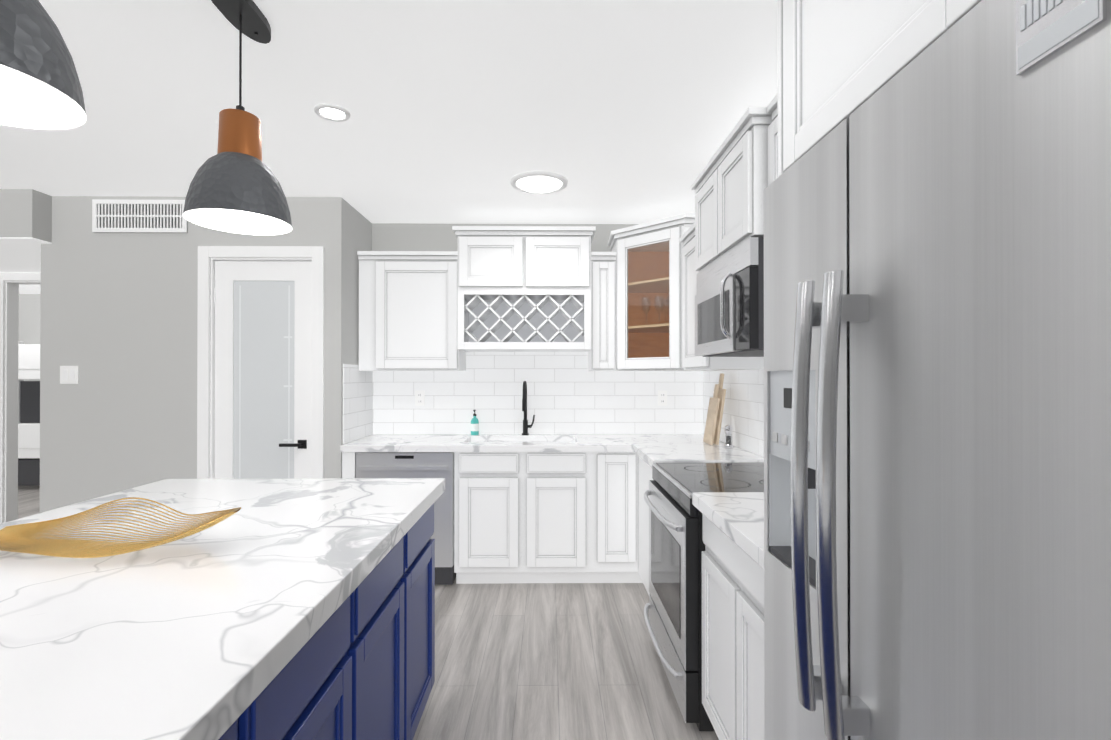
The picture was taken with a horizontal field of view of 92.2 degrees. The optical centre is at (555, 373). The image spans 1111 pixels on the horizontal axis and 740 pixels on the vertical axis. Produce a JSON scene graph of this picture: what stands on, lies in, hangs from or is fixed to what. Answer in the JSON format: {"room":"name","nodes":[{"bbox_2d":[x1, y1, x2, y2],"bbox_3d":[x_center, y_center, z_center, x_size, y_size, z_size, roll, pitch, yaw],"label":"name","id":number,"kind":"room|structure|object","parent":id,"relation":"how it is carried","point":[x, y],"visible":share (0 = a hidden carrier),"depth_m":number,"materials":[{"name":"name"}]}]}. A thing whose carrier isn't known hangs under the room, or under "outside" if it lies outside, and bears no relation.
{"room":"kitchen","nodes":[
{"label":"kitchen","id":0,"kind":"room"},
{"bbox_2d":[4,281,5,522],"bbox_3d":[-6.016,0.129,4.436,5.390,2.530,0.100,0,0,-1],"label":"wall","id":1,"kind":"structure","parent":0,"point":[4,443],"depth_m":4.40,"materials":[{"name":"grey paint"}]},
{"bbox_2d":[0,273,40,523],"bbox_3d":[-4.151,0.284,4.446,0.890,2.220,0.118,0,0,-1],"label":"door frame","id":2,"kind":"structure","parent":1,"relation":"attached to","point":[9,331],"depth_m":4.42,"materials":[{"name":"white wood"}]},
{"bbox_2d":[19,294,39,423],"bbox_3d":[-5.995,0.143,7.627,5.700,2.530,0.100,0,0,-1],"label":"wall","id":3,"kind":"structure","parent":0,"point":[29,318],"depth_m":7.56,"materials":[{"name":"grey paint"}]},
{"bbox_2d":[40,196,371,512],"bbox_3d":[-2.353,0.127,3.985,1.925,2.530,1.080,0,0,-1],"label":"wall","id":4,"kind":"structure","parent":0,"point":[118,319],"depth_m":3.44,"materials":[{"name":"grey paint"}]},
{"bbox_2d":[60,366,78,383],"bbox_3d":[-3.120,0.010,3.431,0.116,0.116,0.010,0,0,-1],"label":"switch plate","id":5,"kind":"object","parent":4,"relation":"attached to","point":[69,374],"visible":1,"depth_m":3.43,"materials":[{"name":"white plastic"}]},
{"bbox_2d":[92,199,187,232],"bbox_3d":[-2.670,-1.010,3.438,0.600,0.210,0.014,0,0,-1],"label":"air vent","id":6,"kind":"object","parent":4,"relation":"in","point":[133,216],"visible":0.96,"depth_m":3.43,"materials":[{"name":"grey metal"}]},
{"bbox_2d":[197,246,323,478],"bbox_3d":[-1.895,0.287,3.490,0.804,2.207,0.118,0,0,-1],"label":"door frame","id":7,"kind":"structure","parent":4,"relation":"attached to","point":[206,404],"depth_m":3.44,"materials":[{"name":"white wood"}]},
{"bbox_2d":[214,261,311,478],"bbox_3d":[-1.897,0.327,3.463,0.632,2.110,0.093,0,0,-1],"label":"pantry door","id":8,"kind":"structure","parent":4,"relation":"in","point":[263,324],"depth_m":3.48,"materials":[{"name":"white wood"}]},
{"bbox_2d":[343,364,372,443],"bbox_3d":[-1.384,0.201,3.766,0.008,0.520,0.562,0,0,-1],"label":"tiled wall","id":9,"kind":"structure","parent":4,"relation":"attached to","point":[357,404],"depth_m":3.71,"materials":[{"name":"white tile"}]},
{"bbox_2d":[18,486,718,739],"bbox_3d":[-3.716,1.414,2.145,9.940,0.060,10.900,0,0,-1],"label":"floor","id":10,"kind":"structure","parent":0,"point":[547,661],"depth_m":2.52,"materials":[{"name":"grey wood"}]},
{"bbox_2d":[18,341,39,485],"bbox_3d":[-6.437,0.480,6.921,2.080,1.850,1.080,0,0,-1],"label":"bunk bed","id":11,"kind":"object","parent":10,"relation":"on","point":[28,412],"visible":0.15,"depth_m":6.44,"materials":[{"name":"white"}]},
{"bbox_2d":[224,506,434,739],"bbox_3d":[-0.932,0.941,0.827,0.880,0.874,2.900,0,0,-1],"label":"kitchen island","id":12,"kind":"object","parent":10,"relation":"on","point":[369,674],"depth_m":1.47,"materials":[{"name":"blue wood"}]},
{"bbox_2d":[0,478,444,739],"bbox_3d":[-1.062,0.476,0.772,1.200,0.055,3.090,0,0,-1],"label":"island countertop","id":13,"kind":"structure","parent":12,"relation":"on","point":[180,639],"depth_m":1.06,"materials":[{"name":"white stone"}]},
{"bbox_2d":[0,497,240,557],"bbox_3d":[-1.148,0.396,1.397,0.667,0.097,0.306,0,0,-1],"label":"decorative bowl","id":14,"kind":"object","parent":13,"relation":"on","point":[20,538],"visible":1,"depth_m":1.42,"materials":[{"name":"brown metal"}]},
{"bbox_2d":[356,452,455,584],"bbox_3d":[-0.974,0.950,3.711,0.618,0.874,0.630,0,0,-1],"label":"dishwasher","id":15,"kind":"object","parent":10,"relation":"on","point":[404,464],"visible":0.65,"depth_m":3.43,"materials":[{"name":"grey metal"}]},
{"bbox_2d":[454,468,589,583],"bbox_3d":[-0.231,1.056,3.748,0.844,0.670,0.608,0,0,-1],"label":"base cabinet","id":16,"kind":"object","parent":10,"relation":"on","point":[546,517],"depth_m":3.45,"materials":[{"name":"white paint"}]},
{"bbox_2d":[570,452,637,582],"bbox_3d":[0.324,0.950,3.754,0.382,0.882,0.608,0,0,-1],"label":"base cabinet","id":17,"kind":"object","parent":10,"relation":"on","point":[612,477],"depth_m":3.46,"materials":[{"name":"white paint"}]},
{"bbox_2d":[638,485,642,582],"bbox_3d":[0.795,0.950,3.759,0.659,0.882,0.608,0,0,-1],"label":"base cabinet","id":18,"kind":"object","parent":10,"relation":"on","point":[639,579],"depth_m":3.49,"materials":[{"name":"white paint"}]},
{"bbox_2d":[340,434,721,451],"bbox_3d":[-0.126,0.582,3.741,2.504,0.242,0.631,0,0,-1],"label":"countertop","id":19,"kind":"structure","parent":18,"relation":"on","point":[413,442],"depth_m":3.56,"materials":[{"name":"stone"}]},
{"bbox_2d":[471,410,478,434],"bbox_3d":[-0.606,0.367,4.013,0.061,0.189,0.066,0,0,-1],"label":"soap bottle","id":20,"kind":"object","parent":19,"relation":"on","point":[474,425],"visible":0.98,"depth_m":3.99,"materials":[{"name":"teal plastic"}]},
{"bbox_2d":[522,381,534,434],"bbox_3d":[-0.202,0.258,3.933,0.098,0.406,0.212,0,0,-1],"label":"faucet","id":21,"kind":"object","parent":19,"relation":"on","point":[526,426],"visible":0.96,"depth_m":3.99,"materials":[{"name":"black metal"}]},
{"bbox_2d":[632,442,763,466],"bbox_3d":[0.820,0.481,3.118,0.626,0.045,0.613,0,0,-1],"label":"countertop","id":22,"kind":"structure","parent":18,"relation":"on","point":[650,452],"depth_m":3.06,"materials":[{"name":"stone"}]},
{"bbox_2d":[703,373,725,444],"bbox_3d":[1.044,0.229,3.506,0.119,0.457,0.210,0,0,-1],"label":"cutting boards","id":23,"kind":"object","parent":22,"relation":"on","point":[714,420],"visible":0.98,"depth_m":3.44,"materials":[{"name":"brown wood"}]},
{"bbox_2d":[724,425,732,447],"bbox_3d":[1.072,0.388,3.310,0.054,0.140,0.054,0,0,-1],"label":"pepper mill","id":24,"kind":"object","parent":22,"relation":"on","point":[728,429],"visible":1,"depth_m":3.29,"materials":[{"name":"silver metal"}]},
{"bbox_2d":[638,456,652,594],"bbox_3d":[0.835,0.948,3.152,0.592,0.882,0.683,0,0,-1],"label":"base cabinet","id":25,"kind":"object","parent":10,"relation":"on","point":[644,470],"depth_m":3.26,"materials":[{"name":"white paint"}]},
{"bbox_2d":[644,462,763,730],"bbox_3d":[0.783,0.917,2.425,0.706,0.908,0.754,0,0,-1],"label":"range","id":26,"kind":"object","parent":10,"relation":"on","point":[673,621],"visible":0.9,"depth_m":2.22,"materials":[{"name":"silver metal"}]},
{"bbox_2d":[702,514,763,739],"bbox_3d":[0.850,0.941,1.652,0.592,0.882,0.775,0,0,-1],"label":"base cabinet","id":27,"kind":"object","parent":10,"relation":"on","point":[733,638],"depth_m":1.68,"materials":[{"name":"white paint"}]},
{"bbox_2d":[692,492,763,568],"bbox_3d":[0.837,0.474,1.654,0.624,0.045,0.779,0,0,-1],"label":"countertop","id":28,"kind":"structure","parent":27,"relation":"on","point":[737,518],"depth_m":1.73,"materials":[{"name":"stone"}]},
{"bbox_2d":[764,0,1110,739],"bbox_3d":[0.772,0.472,0.724,0.752,1.788,0.914,0,0,-1],"label":"refrigerator","id":29,"kind":"object","parent":10,"relation":"on","point":[938,388],"visible":1,"depth_m":0.63,"materials":[{"name":"grey metal"}]},
{"bbox_2d":[0,0,776,293],"bbox_3d":[-3.716,-1.186,2.156,9.940,0.080,10.900,0,0,-1],"label":"ceiling","id":30,"kind":"structure","parent":0,"point":[611,111],"depth_m":2.24,"materials":[{"name":"white paint"}]},
{"bbox_2d":[0,189,51,272],"bbox_3d":[-3.949,-0.985,3.858,1.410,0.306,1.110,0,0,-1],"label":"soffit","id":31,"kind":"structure","parent":30,"relation":"attached to","point":[25,224],"depth_m":3.36,"materials":[{"name":"grey paint"}]},
{"bbox_2d":[0,0,85,129],"bbox_3d":[-0.978,-0.812,0.894,0.294,0.677,0.294,0,0,-1],"label":"pendant light","id":32,"kind":"object","parent":30,"relation":"hanging from","point":[40,87],"visible":1,"depth_m":0.92,"materials":[{"name":"black metal"}]},
{"bbox_2d":[183,0,291,234],"bbox_3d":[-0.986,-0.808,1.674,0.294,0.677,0.294,0,0,-1],"label":"pendant light","id":33,"kind":"object","parent":30,"relation":"hanging from","point":[235,186],"visible":1,"depth_m":1.62,"materials":[{"name":"black metal"}]},
{"bbox_2d":[314,104,350,121],"bbox_3d":[-0.978,-1.139,2.345,0.150,0.009,0.150,0,0,-1],"label":"recessed light","id":34,"kind":"object","parent":30,"relation":"in","point":[332,112],"visible":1,"depth_m":2.34,"materials":[{"name":"white plastic"}]},
{"bbox_2d":[510,171,567,193],"bbox_3d":[-0.097,-1.118,3.185,0.344,0.044,0.344,0,0,-1],"label":"dome ceiling light","id":35,"kind":"object","parent":30,"relation":"attached to","point":[539,182],"visible":0.98,"depth_m":3.12,"materials":[{"name":"white"}]},
{"bbox_2d":[372,223,637,434],"bbox_3d":[-0.230,0.128,4.116,2.925,2.530,0.104,0,0,-1],"label":"wall","id":36,"kind":"structure","parent":0,"point":[409,237],"depth_m":4.06,"materials":[{"name":"grey paint"}]},
{"bbox_2d":[357,251,465,370],"bbox_3d":[-1.027,-0.433,3.882,0.701,0.830,0.340,0,0,-1],"label":"upper cabinet","id":37,"kind":"object","parent":36,"relation":"attached to","point":[407,310],"visible":0.94,"depth_m":3.73,"materials":[{"name":"white paint"}]},
{"bbox_2d":[452,226,595,351],"bbox_3d":[-0.216,-0.581,3.846,0.973,0.834,0.430,0,0,-1],"label":"upper cabinet","id":38,"kind":"object","parent":36,"relation":"attached to","point":[523,288],"visible":1,"depth_m":3.66,"materials":[{"name":"white paint"}]},
{"bbox_2d":[373,351,702,433],"bbox_3d":[-0.129,0.108,4.065,2.525,0.710,0.008,0,0,-1],"label":"wall tile","id":39,"kind":"structure","parent":36,"relation":"attached to","point":[568,393],"depth_m":4.06,"materials":[{"name":"white tile"}]},
{"bbox_2d":[415,391,424,405],"bbox_3d":[-1.026,0.188,4.045,0.070,0.114,0.008,0,0,-1],"label":"electrical outlet","id":40,"kind":"object","parent":39,"relation":"attached to","point":[419,398],"visible":1,"depth_m":4.04,"materials":[{"name":"white plastic"}]},
{"bbox_2d":[658,391,666,405],"bbox_3d":[0.814,0.188,4.064,0.070,0.114,0.008,0,0,-1],"label":"electrical outlet","id":41,"kind":"object","parent":39,"relation":"attached to","point":[662,398],"visible":1,"depth_m":4.06,"materials":[{"name":"white plastic"}]},
{"bbox_2d":[588,252,615,370],"bbox_3d":[0.335,-0.433,3.896,0.176,0.830,0.340,0,0,-1],"label":"upper cabinet","id":42,"kind":"object","parent":36,"relation":"attached to","point":[602,354],"visible":0.96,"depth_m":3.74,"materials":[{"name":"white paint"}]},
{"bbox_2d":[608,213,720,370],"bbox_3d":[0.759,-0.509,3.702,0.738,0.980,0.738,0,0,-1],"label":"upper cabinet","id":43,"kind":"object","parent":36,"relation":"attached to","point":[648,260],"visible":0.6,"depth_m":3.67,"materials":[{"name":"white paint"}]},
{"bbox_2d":[641,295,668,323],"bbox_3d":[0.713,-0.429,3.686,0.272,0.205,0.083,0,0,41],"label":"wine glass","id":44,"kind":"object","parent":43,"relation":"in","point":[660,305],"depth_m":3.62,"materials":[{"name":"clear glass"}]},
{"bbox_2d":[777,0,924,176],"bbox_3d":[0.841,-0.788,0.924,0.628,0.667,0.648,0,0,-1],"label":"upper cabinet","id":45,"kind":"object","parent":0,"relation":"attached to","point":[839,62],"depth_m":1.03,"materials":[{"name":"white paint"}]},
{"bbox_2d":[925,0,981,48],"bbox_3d":[0.846,-0.790,0.392,0.628,0.667,0.678,0,0,-1],"label":"upper cabinet","id":46,"kind":"object","parent":0,"relation":"attached to","point":[940,15],"depth_m":0.73,"materials":[{"name":"white paint"}]},
{"bbox_3d":[1.222,0.112,0.418,0.100,2.530,7.330,0,0,-1],"label":"wall","id":47,"kind":"structure","parent":0,"visible":0},
{"bbox_2d":[692,166,712,277],"bbox_3d":[0.937,-0.753,2.598,0.405,0.448,0.447,0,0,-1],"label":"upper cabinet","id":48,"kind":"object","parent":47,"relation":"attached to","point":[700,262],"depth_m":2.73,"materials":[{"name":"white paint"}]},
{"bbox_2d":[680,230,759,369],"bbox_3d":[0.964,-0.423,3.098,0.340,0.803,0.547,0,0,-1],"label":"upper cabinet","id":49,"kind":"object","parent":47,"relation":"attached to","point":[690,361],"depth_m":3.16,"materials":[{"name":"white paint"}]},
{"bbox_2d":[703,369,763,456],"bbox_3d":[1.144,0.172,2.688,0.008,0.570,2.772,0,0,-1],"label":"wall tile","id":50,"kind":"structure","parent":47,"relation":"attached to","point":[743,413],"depth_m":3.25,"materials":[{"name":"white tile"}]},
{"bbox_2d":[708,110,763,261],"bbox_3d":[0.941,-0.754,2.274,0.405,0.448,0.447,0,0,-1],"label":"upper cabinet","id":51,"kind":"object","parent":47,"relation":"attached to","point":[737,176],"depth_m":2.19,"materials":[{"name":"white paint"}]},
{"bbox_2d":[695,237,763,356],"bbox_3d":[0.915,-0.305,2.432,0.451,0.434,0.752,0,0,-1],"label":"microwave","id":52,"kind":"object","parent":51,"relation":"attached to","point":[729,309],"visible":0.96,"depth_m":2.24,"materials":[{"name":"grey metal"}]},
{"bbox_2d":[760,94,777,368],"bbox_3d":[0.978,-0.504,1.820,0.340,0.953,0.450,0,0,-1],"label":"upper cabinet","id":53,"kind":"object","parent":47,"relation":"attached to","point":[770,115],"depth_m":2.00,"materials":[{"name":"white paint"}]}
]}

